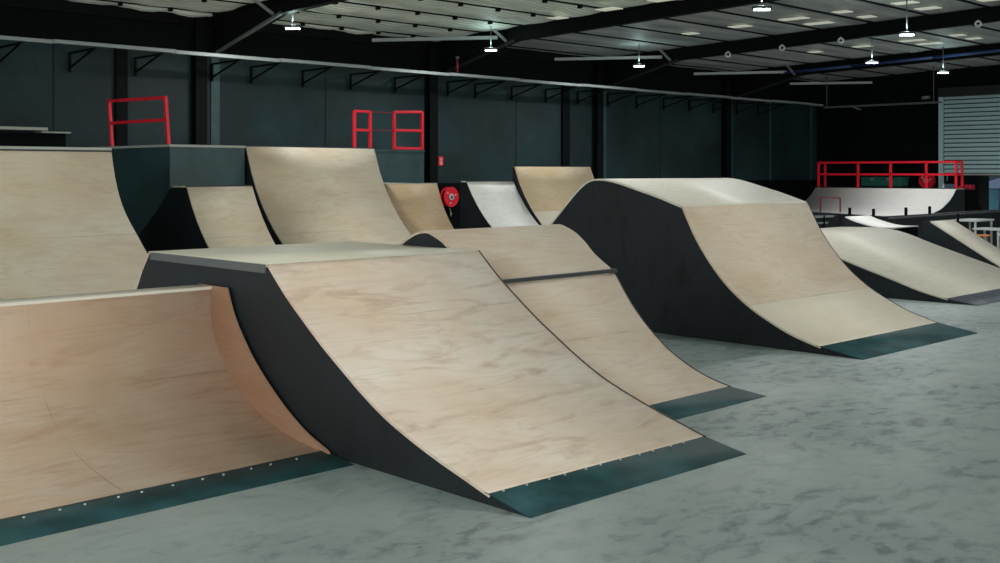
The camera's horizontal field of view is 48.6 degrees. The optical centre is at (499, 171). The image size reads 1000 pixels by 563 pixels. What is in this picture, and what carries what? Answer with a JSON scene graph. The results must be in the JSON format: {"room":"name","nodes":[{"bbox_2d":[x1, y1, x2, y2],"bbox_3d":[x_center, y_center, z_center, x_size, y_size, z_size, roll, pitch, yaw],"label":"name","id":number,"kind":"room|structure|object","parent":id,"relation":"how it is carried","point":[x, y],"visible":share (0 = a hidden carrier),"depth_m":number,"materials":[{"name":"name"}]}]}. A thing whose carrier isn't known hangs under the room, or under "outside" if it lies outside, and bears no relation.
{"room":"indoor skate park","nodes":[
{"label":"indoor skate park","id":0,"kind":"room"},
{"bbox_2d":[211,0,347,53],"bbox_3d":[4.579,-3.307,12.461,0.180,1.710,30.400,0,0,-44],"label":"rafter","id":1,"kind":"object","parent":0,"point":[228,26],"visible":0.84,"depth_m":22.30,"materials":[{"name":"black paint"}]},
{"bbox_2d":[216,11,282,53],"bbox_3d":[-5.052,-2.784,22.206,0.065,0.627,2.400,0,0,-44],"label":"flange","id":2,"kind":"object","parent":1,"relation":"attached to","point":[278,14],"visible":0.93,"depth_m":22.11,"materials":[{"name":"metal"}]},
{"bbox_2d":[66,0,654,37],"bbox_3d":[4.298,-3.704,12.747,12.780,0.932,30.200,0,0,-44],"label":"ceiling","id":3,"kind":"structure","parent":0,"point":[551,8],"depth_m":23.38,"materials":[{"name":"white metal"}]},
{"bbox_2d":[253,0,273,14],"bbox_3d":[-4.667,-3.274,21.323,0.715,0.435,0.050,0,0,-44],"label":"brace","id":4,"kind":"object","parent":3,"relation":"attached to","point":[258,2],"visible":1,"depth_m":21.40,"materials":[{"name":"metal"}]},
{"bbox_2d":[284,13,301,28],"bbox_3d":[-4.032,-3.089,21.525,0.320,0.618,0.160,0,0,1],"label":"lamp","id":5,"kind":"object","parent":3,"relation":"hanging from","point":[292,26],"visible":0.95,"depth_m":21.45,"materials":[{"name":"white metal"}]},
{"bbox_2d":[300,0,422,25],"bbox_3d":[4.911,-3.683,15.166,0.060,0.849,26.801,0,0,-44],"label":"brackets","id":6,"kind":"structure","parent":3,"relation":"attached to","point":[378,7],"depth_m":23.65,"materials":[{"name":"black metal"}]},
{"bbox_2d":[339,2,462,29],"bbox_3d":[5.672,-3.683,15.912,0.060,0.849,26.801,0,0,-44],"label":"brackets","id":7,"kind":"structure","parent":3,"relation":"attached to","point":[461,3],"depth_m":23.49,"materials":[{"name":"black metal"}]},
{"bbox_2d":[376,0,547,33],"bbox_3d":[6.433,-3.683,16.657,0.060,0.849,26.801,0,0,-44],"label":"brackets","id":8,"kind":"structure","parent":3,"relation":"attached to","point":[543,1],"depth_m":24.17,"materials":[{"name":"black metal"}]},
{"bbox_2d":[484,26,497,50],"bbox_3d":[-0.208,-3.088,25.410,0.320,0.616,0.160,0,0,1],"label":"lamp","id":9,"kind":"object","parent":3,"relation":"hanging from","point":[490,48],"visible":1,"depth_m":25.34,"materials":[{"name":"white metal"}]},
{"bbox_2d":[411,4,582,37],"bbox_3d":[7.194,-3.683,17.402,0.060,0.849,26.801,0,0,-44],"label":"brackets","id":10,"kind":"structure","parent":3,"relation":"attached to","point":[580,5],"depth_m":24.01,"materials":[{"name":"black metal"}]},
{"bbox_2d":[491,29,506,41],"bbox_3d":[-0.101,-3.274,25.794,0.715,0.435,0.050,0,0,-44],"label":"brace","id":11,"kind":"object","parent":3,"relation":"attached to","point":[493,30],"visible":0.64,"depth_m":25.87,"materials":[{"name":"metal"}]},
{"bbox_2d":[548,16,567,19],"bbox_3d":[1.246,-3.313,23.811,0.320,0.014,0.340,0,0,-44],"label":"skylight panel","id":12,"kind":"object","parent":3,"relation":"attached to","point":[556,17],"visible":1,"depth_m":23.77,"materials":[{"name":"white plastic"}]},
{"bbox_2d":[595,7,622,10],"bbox_3d":[2.244,-3.353,22.793,0.320,0.014,0.490,0,0,-44],"label":"skylight panel","id":13,"kind":"object","parent":3,"relation":"attached to","point":[608,8],"visible":1,"depth_m":22.79,"materials":[{"name":"white plastic"}]},
{"bbox_2d":[752,0,771,10],"bbox_3d":[4.499,-3.198,19.017,0.320,0.836,0.160,0,0,1],"label":"lamp","id":14,"kind":"object","parent":3,"relation":"hanging from","point":[761,7],"visible":1,"depth_m":18.96,"materials":[{"name":"white metal"}]},
{"bbox_2d":[0,40,815,182],"bbox_3d":[-3.724,-1.100,25.885,42.900,2.760,0.200,0,0,-44],"label":"wall","id":15,"kind":"structure","parent":0,"point":[477,136],"depth_m":26.84,"materials":[{"name":"teal concrete"}]},
{"bbox_2d":[0,126,70,149],"bbox_3d":[-10.013,-0.562,19.265,5.050,0.525,0.440,0,0,-44],"label":"wall ledge","id":16,"kind":"object","parent":15,"relation":"attached to","point":[43,138],"visible":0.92,"depth_m":20.53,"materials":[{"name":"black paint"}]},
{"bbox_2d":[34,131,70,133],"bbox_3d":[-8.433,-0.743,20.868,0.550,0.025,0.360,0,0,-44],"label":"shelf","id":17,"kind":"object","parent":16,"relation":"attached to","point":[40,132],"depth_m":20.73,"materials":[{"name":"grey metal"}]},
{"bbox_2d":[53,44,54,131],"bbox_3d":[-8.501,-1.090,21.072,0.036,2.780,0.014,0,0,-44],"label":"joint","id":18,"kind":"object","parent":15,"relation":"attached to","point":[53,44],"visible":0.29,"depth_m":21.07,"materials":[{"name":"black metal"}]},
{"bbox_2d":[211,57,219,144],"bbox_3d":[-6.037,-1.090,23.459,0.200,2.780,0.030,0,0,-44],"label":"wall strip","id":19,"kind":"object","parent":15,"relation":"attached to","point":[215,84],"visible":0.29,"depth_m":23.45,"materials":[{"name":"grey metal"}]},
{"bbox_2d":[325,66,325,146],"bbox_3d":[-4.014,-1.090,25.466,0.036,2.780,0.014,0,0,-44],"label":"joint","id":20,"kind":"object","parent":15,"relation":"attached to","point":[325,66],"visible":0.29,"depth_m":25.46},
{"bbox_2d":[0,0,815,103],"bbox_3d":[-3.724,-3.090,25.885,42.900,1.220,0.200,0,0,-44],"label":"trim","id":21,"kind":"structure","parent":15,"relation":"attached to","point":[16,22],"depth_m":25.40,"materials":[{"name":"black paint"}]},
{"bbox_2d":[0,35,822,115],"bbox_3d":[-1.319,-2.146,27.181,34.150,0.462,1.205,0,0,-44],"label":"cable tray","id":22,"kind":"object","parent":15,"relation":"attached to","point":[9,38],"visible":1,"depth_m":25.40,"materials":[{"name":"metal"}]},
{"bbox_2d":[438,156,442,164],"bbox_3d":[-1.489,-0.280,27.905,0.150,0.230,0.022,0,0,-44],"label":"fire sign","id":23,"kind":"object","parent":15,"relation":"attached to","point":[440,158],"visible":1,"depth_m":27.89,"materials":[{"name":"red paint"}]},
{"bbox_2d":[440,187,458,215],"bbox_3d":[-1.279,0.750,27.976,0.505,0.745,0.215,0,0,-44],"label":"hose reel","id":24,"kind":"object","parent":15,"relation":"attached to","point":[449,196],"visible":1,"depth_m":27.91,"materials":[{"name":"red paint"}]},
{"bbox_2d":[516,81,516,165],"bbox_3d":[0.430,-1.090,29.818,0.036,2.780,0.014,0,0,-44],"label":"joint","id":25,"kind":"object","parent":15,"relation":"attached to","point":[516,81],"visible":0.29,"depth_m":29.82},
{"bbox_2d":[604,88,605,178],"bbox_3d":[3.051,-1.090,32.359,0.120,2.780,0.030,0,0,-44],"label":"wall strip","id":26,"kind":"object","parent":15,"relation":"attached to","point":[604,88],"visible":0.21,"depth_m":32.34,"materials":[{"name":"paint"}]},
{"bbox_2d":[438,180,815,228],"bbox_3d":[-3.724,1.090,25.885,42.900,1.620,0.200,0,0,-44],"label":"trim","id":27,"kind":"structure","parent":15,"relation":"attached to","point":[800,189],"depth_m":38.95,"materials":[{"name":"black paint"}]},
{"bbox_2d":[660,93,660,177],"bbox_3d":[4.953,-1.090,34.247,0.036,2.780,0.014,0,0,-44],"label":"joint","id":28,"kind":"object","parent":15,"relation":"attached to","point":[660,93],"visible":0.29,"depth_m":34.25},
{"bbox_2d":[731,99,732,177],"bbox_3d":[7.709,-1.090,36.921,0.140,2.780,0.030,0,0,-44],"label":"wall strip","id":29,"kind":"object","parent":15,"relation":"attached to","point":[731,99],"visible":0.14,"depth_m":36.93,"materials":[{"name":"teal metal"}]},
{"bbox_2d":[769,102,770,180],"bbox_3d":[9.424,-1.090,38.600,0.080,2.780,0.030,0,0,-44],"label":"wall strip","id":30,"kind":"object","parent":15,"relation":"attached to","point":[769,102],"visible":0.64,"depth_m":38.58,"materials":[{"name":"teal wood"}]},
{"bbox_2d":[810,106,811,179],"bbox_3d":[11.389,-1.090,40.524,0.080,2.780,0.030,0,0,-44],"label":"wall strip","id":31,"kind":"object","parent":15,"relation":"attached to","point":[810,106],"visible":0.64,"depth_m":40.50,"materials":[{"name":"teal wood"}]},
{"bbox_2d":[0,298,999,562],"bbox_3d":[11.343,2.000,16.216,62.900,0.200,35.300,0,0,-44],"label":"floor","id":32,"kind":"structure","parent":0,"point":[892,457],"depth_m":6.36,"materials":[{"name":"concrete"}]},
{"bbox_2d":[0,146,147,299],"bbox_3d":[-6.664,0.785,13.223,4.580,2.230,5.020,0,0,-44],"label":"ramp","id":33,"kind":"object","parent":32,"relation":"on","point":[66,229],"visible":0.64,"depth_m":14.04,"materials":[{"name":"brown wood"}]},
{"bbox_2d":[114,49,127,145],"bbox_3d":[-7.520,-0.300,21.972,0.240,4.400,0.080,0,0,-44],"label":"column","id":34,"kind":"structure","parent":32,"relation":"on","point":[120,55],"depth_m":21.92,"materials":[{"name":"black metal"}]},
{"bbox_2d":[92,144,245,235],"bbox_3d":[-6.205,0.720,20.157,1.450,2.360,3.515,0,0,-44],"label":"platform","id":35,"kind":"object","parent":32,"relation":"on","point":[144,174],"visible":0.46,"depth_m":19.02,"materials":[{"name":"teal wood"}]},
{"bbox_2d":[107,96,170,145],"bbox_3d":[-6.304,-0.887,19.258,0.112,0.848,2.154,0,0,-44],"label":"guard rail","id":36,"kind":"object","parent":35,"relation":"on","point":[165,98],"visible":1,"depth_m":19.10,"materials":[{"name":"red metal"}]},
{"bbox_2d":[0,284,353,545],"bbox_3d":[-3.084,1.383,6.469,4.045,1.037,1.980,0,0,-44],"label":"ramp","id":37,"kind":"object","parent":32,"relation":"on","point":[114,405],"visible":1,"depth_m":7.42,"materials":[{"name":"brown wood"}]},
{"bbox_2d":[191,18,206,144],"bbox_3d":[-6.278,-0.650,23.090,0.260,5.100,0.220,0,0,-44],"label":"column","id":38,"kind":"structure","parent":32,"relation":"on","point":[198,32],"depth_m":23.04,"materials":[{"name":"black metal"}]},
{"bbox_2d":[138,185,274,253],"bbox_3d":[-3.981,1.059,16.550,1.110,1.714,4.620,0,0,-44],"label":"ramp","id":39,"kind":"object","parent":32,"relation":"on","point":[197,216],"visible":0.38,"depth_m":16.65,"materials":[{"name":"brown wood"}]},
{"bbox_2d":[245,145,410,244],"bbox_3d":[-3.523,0.724,20.498,2.830,2.384,6.620,0,0,-44],"label":"ramp","id":40,"kind":"object","parent":32,"relation":"on","point":[304,194],"visible":0.4,"depth_m":19.97,"materials":[{"name":"brown wood"}]},
{"bbox_2d":[374,149,424,182],"bbox_3d":[-3.279,0.705,24.351,2.880,2.390,1.615,0,0,-44],"label":"platform","id":41,"kind":"object","parent":32,"relation":"on","point":[395,166],"visible":0.21,"depth_m":24.33,"materials":[{"name":"teal wood"}]},
{"bbox_2d":[353,110,423,149],"bbox_3d":[-2.420,-0.933,24.181,1.934,0.877,0.054,0,0,-44],"label":"guard rail","id":42,"kind":"object","parent":41,"relation":"on","point":[421,130],"visible":0.9,"depth_m":24.26,"materials":[{"name":"red metal"}]},
{"bbox_2d":[384,183,453,234],"bbox_3d":[-1.581,1.069,21.874,1.350,1.694,3.970,0,0,-44],"label":"ramp","id":43,"kind":"object","parent":32,"relation":"on","point":[419,206],"visible":0.23,"depth_m":21.91,"materials":[{"name":"beige wood"}]},
{"bbox_2d":[424,43,437,185],"bbox_3d":[-1.713,-0.650,27.561,0.260,5.100,0.220,0,0,-44],"label":"column","id":44,"kind":"structure","parent":32,"relation":"on","point":[430,56],"depth_m":27.54,"materials":[{"name":"black metal"}]},
{"bbox_2d":[135,241,744,517],"bbox_3d":[-1.231,1.287,8.939,2.045,1.257,6.166,0,0,-44],"label":"funbox","id":45,"kind":"object","parent":32,"relation":"on","point":[422,365],"visible":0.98,"depth_m":7.70,"materials":[{"name":"brown wood"}]},
{"bbox_2d":[460,180,537,228],"bbox_3d":[0.736,1.049,22.639,1.370,1.734,3.120,0,0,-44],"label":"ramp","id":46,"kind":"object","parent":32,"relation":"on","point":[496,203],"visible":0.35,"depth_m":23.21,"materials":[{"name":"white wood"}]},
{"bbox_2d":[512,166,593,224],"bbox_3d":[2.196,0.889,23.971,2.500,2.054,2.980,0,0,-44],"label":"ramp","id":47,"kind":"object","parent":32,"relation":"on","point":[544,191],"visible":0.26,"depth_m":24.41,"materials":[{"name":"brown wood"}]},
{"bbox_2d":[561,85,569,165],"bbox_3d":[1.839,-0.300,31.138,0.280,4.400,0.080,0,0,-44],"label":"column","id":48,"kind":"structure","parent":32,"relation":"on","point":[565,97],"depth_m":31.09,"materials":[{"name":"metal"}]},
{"bbox_2d":[399,224,765,419],"bbox_3d":[-0.042,1.219,10.470,1.752,1.393,4.780,0,0,-44],"label":"ramp","id":49,"kind":"object","parent":32,"relation":"on","point":[551,269],"visible":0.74,"depth_m":9.85,"materials":[{"name":"brown wood"}]},
{"bbox_2d":[592,61,603,178],"bbox_3d":[2.824,-0.650,32.004,0.260,5.100,0.220,0,0,-44],"label":"column","id":50,"kind":"structure","parent":32,"relation":"on","point":[597,72],"depth_m":31.98,"materials":[{"name":"black metal"}]},
{"bbox_2d":[721,75,730,177],"bbox_3d":[7.476,-0.650,36.559,0.260,5.100,0.220,0,0,-44],"label":"column","id":51,"kind":"structure","parent":32,"relation":"on","point":[725,84],"depth_m":36.54,"materials":[{"name":"black metal"}]},
{"bbox_2d":[550,178,976,359],"bbox_3d":[2.521,0.999,14.299,2.692,1.832,6.143,0,0,-44],"label":"ramp","id":52,"kind":"object","parent":32,"relation":"on","point":[731,260],"visible":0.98,"depth_m":13.09,"materials":[{"name":"brown wood"}]},
{"bbox_2d":[814,215,837,227],"bbox_3d":[6.790,1.410,23.724,1.100,0.980,0.500,0,0,-44],"label":"slatted bench","id":53,"kind":"object","parent":32,"relation":"on","point":[824,221],"visible":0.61,"depth_m":23.65,"materials":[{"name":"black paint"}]},
{"bbox_2d":[843,215,917,236],"bbox_3d":[7.630,1.397,22.223,1.000,1.005,1.121,0,0,-44],"label":"ramp","id":54,"kind":"object","parent":32,"relation":"on","point":[866,220],"visible":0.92,"depth_m":22.21,"materials":[{"name":"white wood"}]},
{"bbox_2d":[860,177,908,187],"bbox_3d":[13.314,1.035,38.343,0.660,1.730,1.480,0,0,-44],"label":"storage box","id":55,"kind":"object","parent":32,"relation":"on","point":[876,182],"visible":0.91,"depth_m":38.06,"materials":[{"name":"green plastic"}]},
{"bbox_2d":[805,187,964,215],"bbox_3d":[11.429,1.196,34.258,2.970,1.408,4.660,0,0,-44],"label":"ramp","id":56,"kind":"object","parent":32,"relation":"on","point":[861,200],"visible":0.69,"depth_m":34.00,"materials":[{"name":"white wood"}]},
{"bbox_2d":[817,161,963,188],"bbox_3d":[12.265,0.080,35.056,0.484,0.834,4.634,0,0,-44],"label":"guard rail","id":57,"kind":"object","parent":56,"relation":"on","point":[956,174],"visible":1,"depth_m":34.65,"materials":[{"name":"red metal"}]},
{"bbox_2d":[813,204,999,246],"bbox_3d":[9.627,1.340,26.972,6.500,1.120,2.930,0,0,-44],"label":"barrier","id":58,"kind":"object","parent":32,"relation":"on","point":[915,219],"visible":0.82,"depth_m":25.60,"materials":[{"name":"metal"}]},
{"bbox_2d":[820,197,840,211],"bbox_3d":[7.713,0.765,25.854,0.493,0.349,0.032,0,0,33],"label":"rail","id":59,"kind":"object","parent":58,"relation":"on","point":[839,198],"visible":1,"depth_m":25.78,"materials":[{"name":"red metal"}]},
{"bbox_2d":[820,227,999,305],"bbox_3d":[6.412,1.471,18.715,3.650,0.872,4.830,0,0,-44],"label":"ramp","id":60,"kind":"object","parent":32,"relation":"on","point":[895,264],"visible":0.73,"depth_m":17.77,"materials":[{"name":"brown wood"}]},
{"bbox_2d":[922,220,999,267],"bbox_3d":[8.917,1.417,20.909,1.000,0.965,1.500,0,0,-44],"label":"ramp","id":61,"kind":"object","parent":32,"relation":"on","point":[948,234],"visible":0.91,"depth_m":20.82,"materials":[{"name":"black paint"}]},
{"bbox_2d":[951,218,993,243],"bbox_3d":[11.005,1.500,25.780,1.000,0.800,0.600,0,0,-44],"label":"cafe table","id":62,"kind":"object","parent":32,"relation":"on","point":[975,220],"visible":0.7,"depth_m":25.64,"materials":[{"name":"white plastic"}]},
{"bbox_2d":[958,176,988,210],"bbox_3d":[15.249,1.010,35.710,0.840,1.780,0.710,0,0,-44],"label":"tall cabinet","id":63,"kind":"object","parent":32,"relation":"on","point":[976,188],"visible":0.62,"depth_m":35.38,"materials":[{"name":"black paint"}]},
{"bbox_2d":[976,234,990,241],"bbox_3d":[10.614,1.641,24.321,0.339,0.522,0.339,0,0,28],"label":"stool","id":64,"kind":"object","parent":32,"relation":"on","point":[980,235],"visible":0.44,"depth_m":24.20,"materials":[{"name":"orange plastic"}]},
{"bbox_2d":[973,227,999,248],"bbox_3d":[11.045,1.580,24.882,0.600,0.640,0.600,0,0,-44],"label":"cafe table","id":65,"kind":"object","parent":32,"relation":"on","point":[984,229],"visible":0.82,"depth_m":24.69,"materials":[{"name":"white plastic"}]},
{"bbox_2d":[989,178,999,209],"bbox_3d":[18.743,1.050,40.889,1.600,1.700,2.400,0,0,-44],"label":"tent","id":66,"kind":"object","parent":32,"relation":"on","point":[994,194],"visible":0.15,"depth_m":41.15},
{"bbox_2d":[440,0,778,72],"bbox_3d":[9.144,-3.307,16.932,0.180,1.710,30.400,0,0,-44],"label":"rafter","id":67,"kind":"object","parent":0,"point":[466,50],"visible":0.77,"depth_m":24.38,"materials":[{"name":"black paint"}]},
{"bbox_2d":[446,39,515,72],"bbox_3d":[-0.486,-2.784,26.677,0.065,0.627,2.400,0,0,-44],"label":"flange","id":68,"kind":"object","parent":67,"relation":"attached to","point":[511,41],"visible":1,"depth_m":26.64,"materials":[{"name":"metal"}]},
{"bbox_2d":[506,0,999,81],"bbox_3d":[15.551,-3.747,23.767,18.720,0.846,30.200,0,0,-44],"label":"ceiling","id":69,"kind":"structure","parent":0,"point":[859,8],"depth_m":28.45,"materials":[{"name":"grey metal"}]},
{"bbox_2d":[656,47,670,60],"bbox_3d":[4.436,-3.274,30.237,0.715,0.435,0.050,0,0,-44],"label":"brace","id":70,"kind":"object","parent":69,"relation":"attached to","point":[658,48],"visible":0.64,"depth_m":30.25,"materials":[{"name":"metal"}]},
{"bbox_2d":[728,25,751,27],"bbox_3d":[5.673,-3.438,26.151,0.320,0.014,0.490,0,0,-44],"label":"skylight panel","id":71,"kind":"object","parent":69,"relation":"attached to","point":[737,26],"visible":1,"depth_m":26.11,"materials":[{"name":"white plastic"}]},
{"bbox_2d":[785,64,795,74],"bbox_3d":[9.087,-3.274,34.792,0.715,0.435,0.050,0,0,-44],"label":"brace","id":72,"kind":"object","parent":69,"relation":"attached to","point":[787,65],"visible":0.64,"depth_m":34.80,"materials":[{"name":"metal"}]},
{"bbox_2d":[781,49,999,74],"bbox_3d":[13.495,-3.328,30.641,0.090,0.451,12.902,0,0,-44],"label":"beam","id":73,"kind":"structure","parent":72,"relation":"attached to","point":[994,50],"depth_m":32.47,"materials":[{"name":"black metal"}]},
{"bbox_2d":[778,16,808,20],"bbox_3d":[6.670,-3.478,25.133,0.320,0.014,0.640,0,0,-44],"label":"skylight panel","id":74,"kind":"object","parent":69,"relation":"attached to","point":[802,17],"visible":1,"depth_m":25.04,"materials":[{"name":"white plastic"}]},
{"bbox_2d":[804,21,834,25],"bbox_3d":[7.456,-3.478,25.902,0.320,0.014,0.640,0,0,-44],"label":"skylight panel","id":75,"kind":"object","parent":69,"relation":"attached to","point":[824,22],"visible":1,"depth_m":25.87,"materials":[{"name":"white plastic"}]},
{"bbox_2d":[833,10,852,13],"bbox_3d":[7.510,-3.511,24.275,0.320,0.014,0.340,0,0,-44],"label":"skylight panel","id":76,"kind":"object","parent":69,"relation":"attached to","point":[842,11],"visible":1,"depth_m":24.23,"materials":[{"name":"white plastic"}]},
{"bbox_2d":[857,15,876,17],"bbox_3d":[8.296,-3.511,25.045,0.320,0.014,0.340,0,0,-44],"label":"skylight panel","id":77,"kind":"object","parent":69,"relation":"attached to","point":[866,16],"visible":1,"depth_m":24.97,"materials":[{"name":"white plastic"}]},
{"bbox_2d":[865,37,878,63],"bbox_3d":[9.511,-3.154,28.306,0.320,0.748,0.160,0,0,1],"label":"lamp","id":78,"kind":"object","parent":69,"relation":"hanging from","point":[871,61],"visible":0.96,"depth_m":28.25,"materials":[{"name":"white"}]},
{"bbox_2d":[824,66,941,109],"bbox_3d":[12.842,-2.771,37.217,0.309,1.319,4.150,0,0,-44],"label":"conduit","id":79,"kind":"object","parent":69,"relation":"attached to","point":[933,102],"visible":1,"depth_m":37.04,"materials":[{"name":"metal"}]},
{"bbox_2d":[890,1,919,4],"bbox_3d":[8.507,-3.551,23.257,0.320,0.014,0.490,0,0,-44],"label":"skylight panel","id":80,"kind":"object","parent":69,"relation":"attached to","point":[904,2],"visible":1,"depth_m":23.23,"materials":[{"name":"white plastic"}]},
{"bbox_2d":[898,0,915,35],"bbox_3d":[8.283,-3.200,22.542,0.320,0.839,0.160,0,0,1],"label":"lamp","id":81,"kind":"object","parent":69,"relation":"hanging from","point":[906,33],"visible":1,"depth_m":22.53,"materials":[{"name":"white metal"}]},
{"bbox_2d":[899,39,925,41],"bbox_3d":[10.921,-3.478,29.296,0.320,0.014,0.640,0,0,-44],"label":"skylight panel","id":82,"kind":"object","parent":69,"relation":"attached to","point":[913,40],"visible":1,"depth_m":29.22,"materials":[{"name":"white plastic"}]},
{"bbox_2d":[914,6,941,10],"bbox_3d":[9.293,-3.551,24.027,0.320,0.014,0.490,0,0,-44],"label":"skylight panel","id":83,"kind":"object","parent":69,"relation":"attached to","point":[932,7],"visible":1,"depth_m":24.00,"materials":[{"name":"white plastic"}]},
{"bbox_2d":[916,42,941,44],"bbox_3d":[11.636,-3.478,29.995,0.320,0.014,0.640,0,0,-44],"label":"skylight panel","id":84,"kind":"object","parent":69,"relation":"attached to","point":[932,42],"visible":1,"depth_m":29.90,"materials":[{"name":"white plastic"}]},
{"bbox_2d":[936,47,949,72],"bbox_3d":[12.468,-3.155,31.146,0.320,0.749,0.160,0,0,1],"label":"lamp","id":85,"kind":"object","parent":69,"relation":"hanging from","point":[943,70],"visible":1,"depth_m":31.09,"materials":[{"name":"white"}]},
{"bbox_2d":[604,5,999,85],"bbox_3d":[13.681,-3.307,21.375,0.180,1.710,30.400,0,0,-44],"label":"rafter","id":86,"kind":"object","parent":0,"point":[615,71],"visible":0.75,"depth_m":27.66,"materials":[{"name":"black paint"}]},
{"bbox_2d":[610,59,679,85],"bbox_3d":[4.051,-2.784,31.120,0.065,0.627,2.400,0,0,-44],"label":"flange","id":87,"kind":"object","parent":86,"relation":"attached to","point":[676,60],"visible":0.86,"depth_m":31.04,"materials":[{"name":"metal"}]},
{"bbox_2d":[789,81,871,84],"bbox_3d":[11.689,-3.140,39.124,2.900,0.120,0.080,0,0,1],"label":"brace","id":88,"kind":"object","parent":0,"point":[861,82],"visible":1,"depth_m":39.09,"materials":[{"name":"metal"}]},
{"bbox_2d":[731,43,999,96],"bbox_3d":[18.332,-3.307,25.930,0.180,1.710,30.400,0,0,-44],"label":"rafter","id":89,"kind":"object","parent":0,"point":[740,83],"visible":0.75,"depth_m":33.91,"materials":[{"name":"black paint"}]},
{"bbox_2d":[738,74,802,96],"bbox_3d":[8.702,-2.784,35.675,0.065,0.627,2.400,0,0,-44],"label":"flange","id":90,"kind":"object","parent":89,"relation":"attached to","point":[791,78],"visible":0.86,"depth_m":35.60,"materials":[{"name":"metal"}]},
{"bbox_2d":[816,65,999,187],"bbox_3d":[22.517,-0.950,29.889,0.200,5.700,31.200,0,0,-44],"label":"wall","id":91,"kind":"structure","parent":0,"point":[891,132],"depth_m":38.93,"materials":[{"name":"black paint"}]},
{"bbox_2d":[919,175,935,187],"bbox_3d":[14.547,0.420,37.703,0.215,0.765,0.525,0,0,-44],"label":"hose reel","id":92,"kind":"object","parent":91,"relation":"attached to","point":[931,179],"visible":0.6,"depth_m":37.61,"materials":[{"name":"red paint"}]},
{"bbox_2d":[938,85,999,187],"bbox_3d":[16.276,-0.460,35.883,0.330,4.720,4.240,0,0,-44],"label":"door","id":93,"kind":"structure","parent":91,"relation":"in","point":[968,117],"depth_m":36.72,"materials":[{"name":"grey paint"}]},
{"bbox_2d":[944,176,954,183],"bbox_3d":[15.126,0.225,37.136,0.220,0.350,0.400,0,0,-44],"label":"switch box","id":94,"kind":"object","parent":93,"relation":"attached to","point":[947,179],"visible":0.54,"depth_m":37.08,"materials":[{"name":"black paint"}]},
{"bbox_2d":[945,175,999,188],"bbox_3d":[21.656,-0.600,42.202,0.200,5.000,18.000,0,0,-44],"label":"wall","id":95,"kind":"structure","parent":0,"point":[991,177],"depth_m":44.32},
{"bbox_3d":[0.013,-3.307,7.991,0.180,1.710,30.400,0,0,-44],"label":"rafter","id":96,"kind":"object","parent":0,"visible":0},
{"bbox_2d":[0,0,818,88],"bbox_3d":[-3.612,-3.155,25.771,42.900,0.210,0.120,0,0,-44],"label":"beam","id":97,"kind":"structure","parent":96,"relation":"attached to","point":[43,5],"depth_m":24.69,"materials":[{"name":"metal"}]},
{"bbox_2d":[372,36,497,41],"bbox_3d":[-1.543,-3.150,26.202,2.972,0.140,0.080,0,0,1],"label":"brace","id":98,"kind":"object","parent":97,"relation":"attached to","point":[459,37],"visible":1,"depth_m":26.16,"materials":[{"name":"metal"}]},
{"bbox_2d":[554,55,661,60],"bbox_3d":[2.994,-3.150,30.645,2.972,0.140,0.080,0,0,1],"label":"brace","id":99,"kind":"object","parent":97,"relation":"attached to","point":[614,57],"visible":1,"depth_m":30.60,"materials":[{"name":"metal"}]},
{"bbox_2d":[693,71,785,74],"bbox_3d":[7.645,-3.150,35.199,2.972,0.140,0.080,0,0,1],"label":"brace","id":100,"kind":"object","parent":97,"relation":"attached to","point":[744,72],"visible":1,"depth_m":35.16,"materials":[{"name":"metal"}]},
{"bbox_2d":[96,0,824,81],"bbox_3d":[-3.444,-3.393,25.599,42.900,0.160,0.070,0,0,-44],"label":"purlin","id":101,"kind":"structure","parent":96,"relation":"attached to","point":[96,0],"depth_m":26.64,"materials":[{"name":"black paint"}]},
{"bbox_2d":[213,0,857,77],"bbox_3d":[-2.500,-3.431,24.635,42.900,0.160,0.070,0,0,-44],"label":"purlin","id":102,"kind":"structure","parent":96,"relation":"attached to","point":[213,0],"depth_m":28.00,"materials":[{"name":"black paint"}]},
{"bbox_2d":[341,1,894,74],"bbox_3d":[-1.555,-3.469,23.670,42.900,0.160,0.070,0,0,-44],"label":"purlin","id":103,"kind":"structure","parent":96,"relation":"attached to","point":[343,1],"depth_m":27.19,"materials":[{"name":"black paint"}]},
{"bbox_2d":[437,0,931,70],"bbox_3d":[-0.611,-3.507,22.706,42.900,0.160,0.070,0,0,-44],"label":"purlin","id":104,"kind":"structure","parent":96,"relation":"attached to","point":[437,0],"depth_m":27.05,"materials":[{"name":"black paint"}]},
{"bbox_2d":[548,0,972,67],"bbox_3d":[0.334,-3.545,21.741,42.900,0.160,0.070,0,0,-44],"label":"purlin","id":105,"kind":"structure","parent":96,"relation":"attached to","point":[548,0],"depth_m":26.94,"materials":[{"name":"black paint"}]},
{"bbox_2d":[714,10,999,60],"bbox_3d":[1.278,-3.582,20.777,42.900,0.160,0.070,0,0,-44],"label":"purlin","id":106,"kind":"structure","parent":96,"relation":"attached to","point":[716,10],"depth_m":26.65,"materials":[{"name":"black paint"}]},
{"bbox_2d":[766,2,983,44],"bbox_3d":[2.223,-3.620,19.812,42.900,0.160,0.070,0,0,-44],"label":"purlin","id":107,"kind":"structure","parent":96,"relation":"attached to","point":[776,3],"depth_m":25.36,"materials":[{"name":"black paint"}]},
{"bbox_2d":[857,0,999,31],"bbox_3d":[3.167,-3.658,18.848,42.900,0.160,0.070,0,0,-44],"label":"purlin","id":108,"kind":"structure","parent":96,"relation":"attached to","point":[866,1],"depth_m":24.38,"materials":[{"name":"black paint"}]},
{"bbox_2d":[957,0,997,7],"bbox_3d":[4.112,-3.696,17.883,42.900,0.160,0.070,0,0,-44],"label":"purlin","id":109,"kind":"structure","parent":96,"relation":"attached to","point":[965,1],"depth_m":23.81,"materials":[{"name":"black paint"}]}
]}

